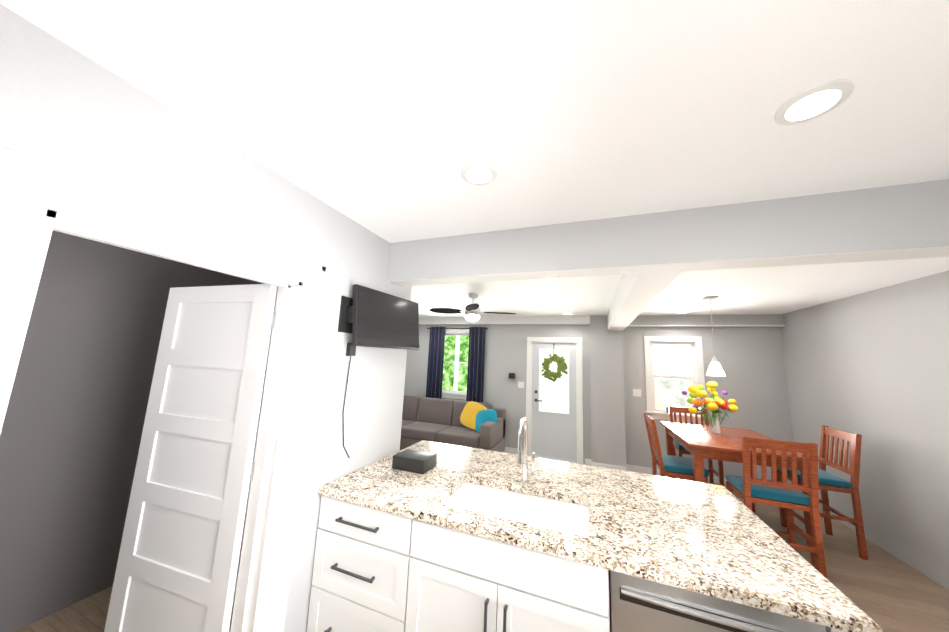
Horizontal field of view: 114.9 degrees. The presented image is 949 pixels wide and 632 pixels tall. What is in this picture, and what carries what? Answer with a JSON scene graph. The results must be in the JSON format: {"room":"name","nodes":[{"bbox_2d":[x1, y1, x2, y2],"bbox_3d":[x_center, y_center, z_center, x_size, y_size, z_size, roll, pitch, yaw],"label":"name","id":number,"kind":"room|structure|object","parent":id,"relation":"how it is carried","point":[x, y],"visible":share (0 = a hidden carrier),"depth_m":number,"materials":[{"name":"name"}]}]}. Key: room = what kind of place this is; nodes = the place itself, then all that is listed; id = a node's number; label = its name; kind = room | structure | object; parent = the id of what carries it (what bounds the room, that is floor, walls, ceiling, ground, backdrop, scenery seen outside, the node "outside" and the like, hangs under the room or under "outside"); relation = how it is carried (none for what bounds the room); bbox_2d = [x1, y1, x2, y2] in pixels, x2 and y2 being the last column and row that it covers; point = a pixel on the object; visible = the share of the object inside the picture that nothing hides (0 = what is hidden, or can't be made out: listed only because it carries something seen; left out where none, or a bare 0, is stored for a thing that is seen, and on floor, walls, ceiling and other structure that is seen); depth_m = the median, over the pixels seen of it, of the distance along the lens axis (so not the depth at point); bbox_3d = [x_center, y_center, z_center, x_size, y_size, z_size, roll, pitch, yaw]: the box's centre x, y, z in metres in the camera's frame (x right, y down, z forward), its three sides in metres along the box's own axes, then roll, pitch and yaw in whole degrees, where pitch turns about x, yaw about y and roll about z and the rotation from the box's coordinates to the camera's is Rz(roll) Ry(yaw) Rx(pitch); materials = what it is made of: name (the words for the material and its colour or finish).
{"room":"kitchen","nodes":[
{"label":"kitchen","id":0,"kind":"room"},
{"bbox_2d":[0,230,261,631],"bbox_3d":[-2.964,0.416,0.972,0.050,2.500,4.240,-1,-9,21],"label":"wall","id":1,"kind":"structure","parent":0,"point":[72,429],"depth_m":1.96,"materials":[{"name":"grey paint"}]},
{"bbox_2d":[0,4,411,631],"bbox_3d":[-1.045,0.556,1.371,0.120,2.500,2.360,-1,-9,21],"label":"wall","id":2,"kind":"structure","parent":0,"point":[66,108],"depth_m":1.29,"materials":[{"name":"grey paint"}]},
{"bbox_2d":[0,147,325,631],"bbox_3d":[-1.140,0.701,1.096,0.172,2.125,1.040,-1,-9,21],"label":"door frame","id":3,"kind":"structure","parent":2,"relation":"attached to","point":[40,201],"depth_m":1.33,"materials":[{"name":"white wood"}]},
{"bbox_2d":[104,284,276,631],"bbox_3d":[-1.470,0.815,1.569,0.804,1.985,0.047,0,-9,16],"label":"interior door","id":4,"kind":"structure","parent":2,"relation":"in","point":[178,559],"depth_m":1.56,"materials":[{"name":"white wood"}]},
{"bbox_2d":[345,418,355,439],"bbox_3d":[-0.771,0.706,1.899,0.016,0.118,0.075,-1,-9,21],"label":"electrical outlet plate","id":5,"kind":"object","parent":2,"relation":"attached to","point":[350,428],"visible":1,"depth_m":1.89,"materials":[{"name":"white plastic"}]},
{"bbox_2d":[338,284,419,457],"bbox_3d":[-0.638,0.371,2.080,0.114,1.068,0.710,-1,-9,25],"label":"tv","id":6,"kind":"object","parent":2,"relation":"attached to","point":[369,317],"visible":0.98,"depth_m":2.00,"materials":[{"name":"black plastic"}]},
{"bbox_2d":[242,283,277,539],"bbox_3d":[-2.171,0.742,2.976,3.120,2.500,0.120,-1,-9,21],"label":"wall","id":7,"kind":"structure","parent":0,"point":[259,415],"depth_m":2.82,"materials":[{"name":"grey paint"}]},
{"bbox_2d":[0,0,948,317],"bbox_3d":[-0.279,-0.593,2.111,7.300,0.050,7.920,-1,-9,21],"label":"ceiling","id":8,"kind":"structure","parent":0,"point":[386,120],"depth_m":1.02,"materials":[{"name":"white paint"}]},
{"bbox_2d":[430,293,515,321],"bbox_3d":[-0.022,-0.106,3.946,0.818,0.361,0.818,10,-11,-44],"label":"ceiling fan","id":9,"kind":"object","parent":8,"relation":"hanging from","point":[472,311],"visible":1,"depth_m":3.88,"materials":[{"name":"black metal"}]},
{"bbox_2d":[461,162,496,184],"bbox_3d":[0.021,-0.653,1.402,0.169,0.009,0.169,1,-8,12],"label":"recessed light","id":10,"kind":"object","parent":8,"relation":"in","point":[475,173],"depth_m":1.39,"materials":[{"name":"white plastic"}]},
{"bbox_2d":[419,316,589,324],"bbox_3d":[-0.149,0.102,6.176,4.670,0.140,0.100,-1,-9,21],"label":"beam","id":11,"kind":"structure","parent":8,"relation":"attached to","point":[559,320],"depth_m":5.80,"materials":[{"name":"white paint"}]},
{"bbox_2d":[607,271,681,330],"bbox_3d":[1.769,-0.138,3.524,0.230,0.270,3.740,-1,-9,21],"label":"beam","id":12,"kind":"structure","parent":8,"relation":"attached to","point":[636,295],"depth_m":2.64,"materials":[{"name":"white paint"}]},
{"bbox_2d":[387,179,948,286],"bbox_3d":[1.279,-0.417,1.646,4.060,0.300,0.160,-1,-9,21],"label":"beam","id":13,"kind":"structure","parent":8,"relation":"attached to","point":[902,222],"depth_m":1.59,"materials":[{"name":"white paint"}]},
{"bbox_2d":[627,314,784,326],"bbox_3d":[3.506,0.077,4.801,2.120,0.180,0.100,-1,-9,21],"label":"soffit beam","id":14,"kind":"structure","parent":8,"relation":"attached to","point":[758,320],"depth_m":4.71,"materials":[{"name":"grey paint"}]},
{"bbox_2d":[703,296,724,375],"bbox_3d":[2.770,0.231,3.518,0.176,0.914,0.176,-1,-9,21],"label":"pendant lamp","id":15,"kind":"object","parent":8,"relation":"hanging from","point":[715,368],"visible":1,"depth_m":3.45,"materials":[{"name":"silver metal"}]},
{"bbox_2d":[774,79,853,125],"bbox_3d":[1.074,-0.672,0.964,0.169,0.009,0.169,3,-8,-3],"label":"recessed light","id":16,"kind":"object","parent":8,"relation":"in","point":[814,102],"depth_m":0.95,"materials":[{"name":"white plastic"}]},
{"bbox_2d":[14,452,948,631],"bbox_3d":[-0.387,1.928,1.743,7.300,0.050,7.920,-1,-9,21],"label":"floor","id":17,"kind":"structure","parent":0,"point":[884,590],"depth_m":2.36,"materials":[{"name":"brown wood"}]},
{"bbox_2d":[307,492,422,631],"bbox_3d":[-0.461,1.465,1.793,0.648,0.874,0.618,-1,-9,21],"label":"base cabinet","id":18,"kind":"object","parent":17,"relation":"on","point":[367,569],"depth_m":1.52,"materials":[{"name":"white wood"}]},
{"bbox_2d":[400,395,505,451],"bbox_3d":[-0.802,1.964,5.510,2.574,0.931,0.970,-1,-9,21],"label":"sofa","id":19,"kind":"object","parent":17,"relation":"on","point":[473,424],"visible":0.71,"depth_m":5.22,"materials":[{"name":"fabric"}]},
{"bbox_2d":[419,520,614,631],"bbox_3d":[0.196,1.457,1.546,0.880,0.874,0.618,-1,-9,21],"label":"base cabinet","id":20,"kind":"object","parent":17,"relation":"on","point":[456,538],"depth_m":1.29,"materials":[{"name":"white wood"}]},
{"bbox_2d":[383,440,773,531],"bbox_3d":[0.463,1.079,2.057,2.202,0.040,0.599,-1,-9,21],"label":"countertop","id":21,"kind":"structure","parent":20,"relation":"on","point":[570,481],"depth_m":1.89,"materials":[{"name":"beige stone"}]},
{"bbox_2d":[392,449,436,473],"bbox_3d":[-0.403,0.977,2.044,0.240,0.084,0.180,-1,-9,21],"label":"cable box","id":22,"kind":"object","parent":21,"relation":"on","point":[416,461],"visible":1,"depth_m":1.98,"materials":[{"name":"black plastic"}]},
{"bbox_2d":[517,418,534,483],"bbox_3d":[0.304,0.815,1.814,0.084,0.398,0.216,-1,-9,21],"label":"faucet","id":23,"kind":"object","parent":21,"relation":"on","point":[521,456],"visible":1,"depth_m":1.85,"materials":[{"name":"silver metal"}]},
{"bbox_2d":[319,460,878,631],"bbox_3d":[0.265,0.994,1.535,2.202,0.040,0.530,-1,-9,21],"label":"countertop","id":24,"kind":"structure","parent":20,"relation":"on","point":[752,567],"depth_m":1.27,"materials":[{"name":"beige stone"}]},
{"bbox_2d":[443,480,586,535],"bbox_3d":[0.211,1.121,1.597,0.764,0.222,0.438,-1,-9,21],"label":"sink","id":25,"kind":"object","parent":24,"relation":"in","point":[513,503],"depth_m":1.65,"materials":[{"name":"white ceramic"}]},
{"bbox_2d":[590,315,625,466],"bbox_3d":[2.217,1.235,5.072,0.510,2.500,0.150,-1,-9,21],"label":"pilaster column","id":26,"kind":"structure","parent":17,"relation":"on","point":[608,439],"depth_m":4.99,"materials":[{"name":"grey paint"}]},
{"bbox_2d":[644,413,707,482],"bbox_3d":[2.174,1.682,3.292,0.490,1.100,0.468,-1,-9,21],"label":"chair","id":27,"kind":"object","parent":17,"relation":"on","point":[675,466],"visible":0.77,"depth_m":3.21,"materials":[{"name":"brown wood"}]},
{"bbox_2d":[668,406,723,485],"bbox_3d":[2.994,1.837,4.120,0.468,1.100,0.490,-1,-9,21],"label":"chair","id":28,"kind":"object","parent":17,"relation":"on","point":[679,448],"visible":0.35,"depth_m":4.23,"materials":[{"name":"brown wood"}]},
{"bbox_2d":[609,570,825,631],"bbox_3d":[0.894,1.447,1.254,0.621,0.868,0.614,-1,-9,21],"label":"dishwasher","id":29,"kind":"object","parent":17,"relation":"on","point":[636,604],"visible":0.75,"depth_m":1.08,"materials":[{"name":"grey metal"}]},
{"bbox_2d":[660,421,825,569],"bbox_3d":[2.759,1.796,3.312,0.990,0.930,1.320,-1,-9,21],"label":"dining table","id":30,"kind":"object","parent":17,"relation":"on","point":[699,443],"visible":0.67,"depth_m":2.97,"materials":[{"name":"brown wood"}]},
{"bbox_2d":[682,381,737,433],"bbox_3d":[2.775,1.065,3.575,0.562,0.589,0.418,-1,-9,21],"label":"vase","id":31,"kind":"object","parent":30,"relation":"on","point":[713,403],"visible":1,"depth_m":3.50,"materials":[{"name":"clear glass"}]},
{"bbox_2d":[726,436,826,578],"bbox_3d":[2.574,1.604,2.640,0.468,1.100,0.490,-1,-9,21],"label":"chair","id":32,"kind":"object","parent":17,"relation":"on","point":[748,489],"visible":0.88,"depth_m":2.51,"materials":[{"name":"brown wood"}]},
{"bbox_2d":[777,425,867,559],"bbox_3d":[3.514,1.712,3.106,0.490,1.100,0.468,-1,-9,21],"label":"chair","id":33,"kind":"object","parent":17,"relation":"on","point":[827,481],"visible":0.77,"depth_m":2.96,"materials":[{"name":"brown wood"}]},
{"bbox_2d":[404,325,792,483],"bbox_3d":[1.074,1.271,5.655,7.300,2.500,0.140,-1,-9,21],"label":"wall","id":34,"kind":"structure","parent":0,"point":[752,382],"depth_m":4.91,"materials":[{"name":"grey paint"}]},
{"bbox_2d":[442,329,468,399],"bbox_3d":[-0.372,0.971,6.222,1.170,1.395,0.190,-1,-9,21],"label":"window","id":35,"kind":"structure","parent":34,"relation":"in","point":[455,367],"depth_m":6.27,"materials":[{"name":"white"}]},
{"bbox_2d":[426,327,487,402],"bbox_3d":[-0.411,1.346,6.063,1.366,2.265,0.111,-1,-9,21],"label":"curtains","id":36,"kind":"object","parent":34,"relation":"attached to","point":[475,373],"visible":0.77,"depth_m":6.07,"materials":[{"name":"blue fabric"}]},
{"bbox_2d":[504,447,516,453],"bbox_3d":[-0.768,2.472,6.072,3.530,0.090,0.014,-1,-9,21],"label":"baseboard","id":37,"kind":"structure","parent":34,"relation":"attached to","point":[507,449],"depth_m":5.53,"materials":[{"name":"white"}]},
{"bbox_2d":[509,373,514,378],"bbox_3d":[0.706,1.119,5.688,0.110,0.100,0.099,-1,-9,21],"label":"thermostat","id":38,"kind":"object","parent":34,"relation":"attached to","point":[511,375],"visible":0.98,"depth_m":5.64,"materials":[{"name":"black plastic"}]},
{"bbox_2d":[518,381,523,387],"bbox_3d":[0.868,1.282,5.645,0.120,0.118,0.016,-1,-9,21],"label":"switch plate","id":39,"kind":"object","parent":34,"relation":"attached to","point":[520,384],"visible":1,"depth_m":5.65,"materials":[{"name":"white plastic"}]},
{"bbox_2d":[526,337,582,463],"bbox_3d":[1.435,1.450,5.473,0.980,2.125,0.170,-1,-9,21],"label":"door","id":40,"kind":"structure","parent":34,"relation":"attached to","point":[554,414],"depth_m":5.43,"materials":[{"name":"white wood"}]},
{"bbox_2d":[541,343,567,381],"bbox_3d":[1.449,0.850,5.501,0.476,0.700,0.040,-1,-9,21],"label":"wreath","id":41,"kind":"object","parent":40,"relation":"hanging from","point":[561,365],"visible":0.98,"depth_m":5.48,"materials":[{"name":"green plant"}]},
{"bbox_2d":[591,461,626,470],"bbox_3d":[2.138,2.414,4.823,0.510,0.090,0.014,-1,-9,21],"label":"baseboard","id":42,"kind":"structure","parent":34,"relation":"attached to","point":[592,463],"depth_m":4.82,"materials":[{"name":"white"}]},
{"bbox_2d":[633,389,640,396],"bbox_3d":[2.665,1.261,4.971,0.120,0.118,0.016,-1,-9,21],"label":"switch plate","id":43,"kind":"object","parent":34,"relation":"attached to","point":[637,392],"visible":1,"depth_m":4.97,"materials":[{"name":"white plastic"}]},
{"bbox_2d":[626,464,726,485],"bbox_3d":[3.421,2.422,4.499,2.120,0.090,0.014,-1,-9,21],"label":"baseboard","id":44,"kind":"structure","parent":34,"relation":"attached to","point":[640,469],"depth_m":4.77,"materials":[{"name":"white"}]},
{"bbox_2d":[644,336,708,423],"bbox_3d":[3.196,0.992,4.872,0.840,1.325,0.190,-1,-9,21],"label":"window","id":45,"kind":"structure","parent":34,"relation":"in","point":[674,367],"depth_m":4.91,"materials":[{"name":"white"}]},
{"bbox_2d":[781,270,948,589],"bbox_3d":[3.846,0.928,2.492,0.120,2.500,4.160,-1,-9,21],"label":"wall","id":46,"kind":"structure","parent":0,"point":[871,367],"depth_m":2.88,"materials":[{"name":"grey paint"}]}
]}

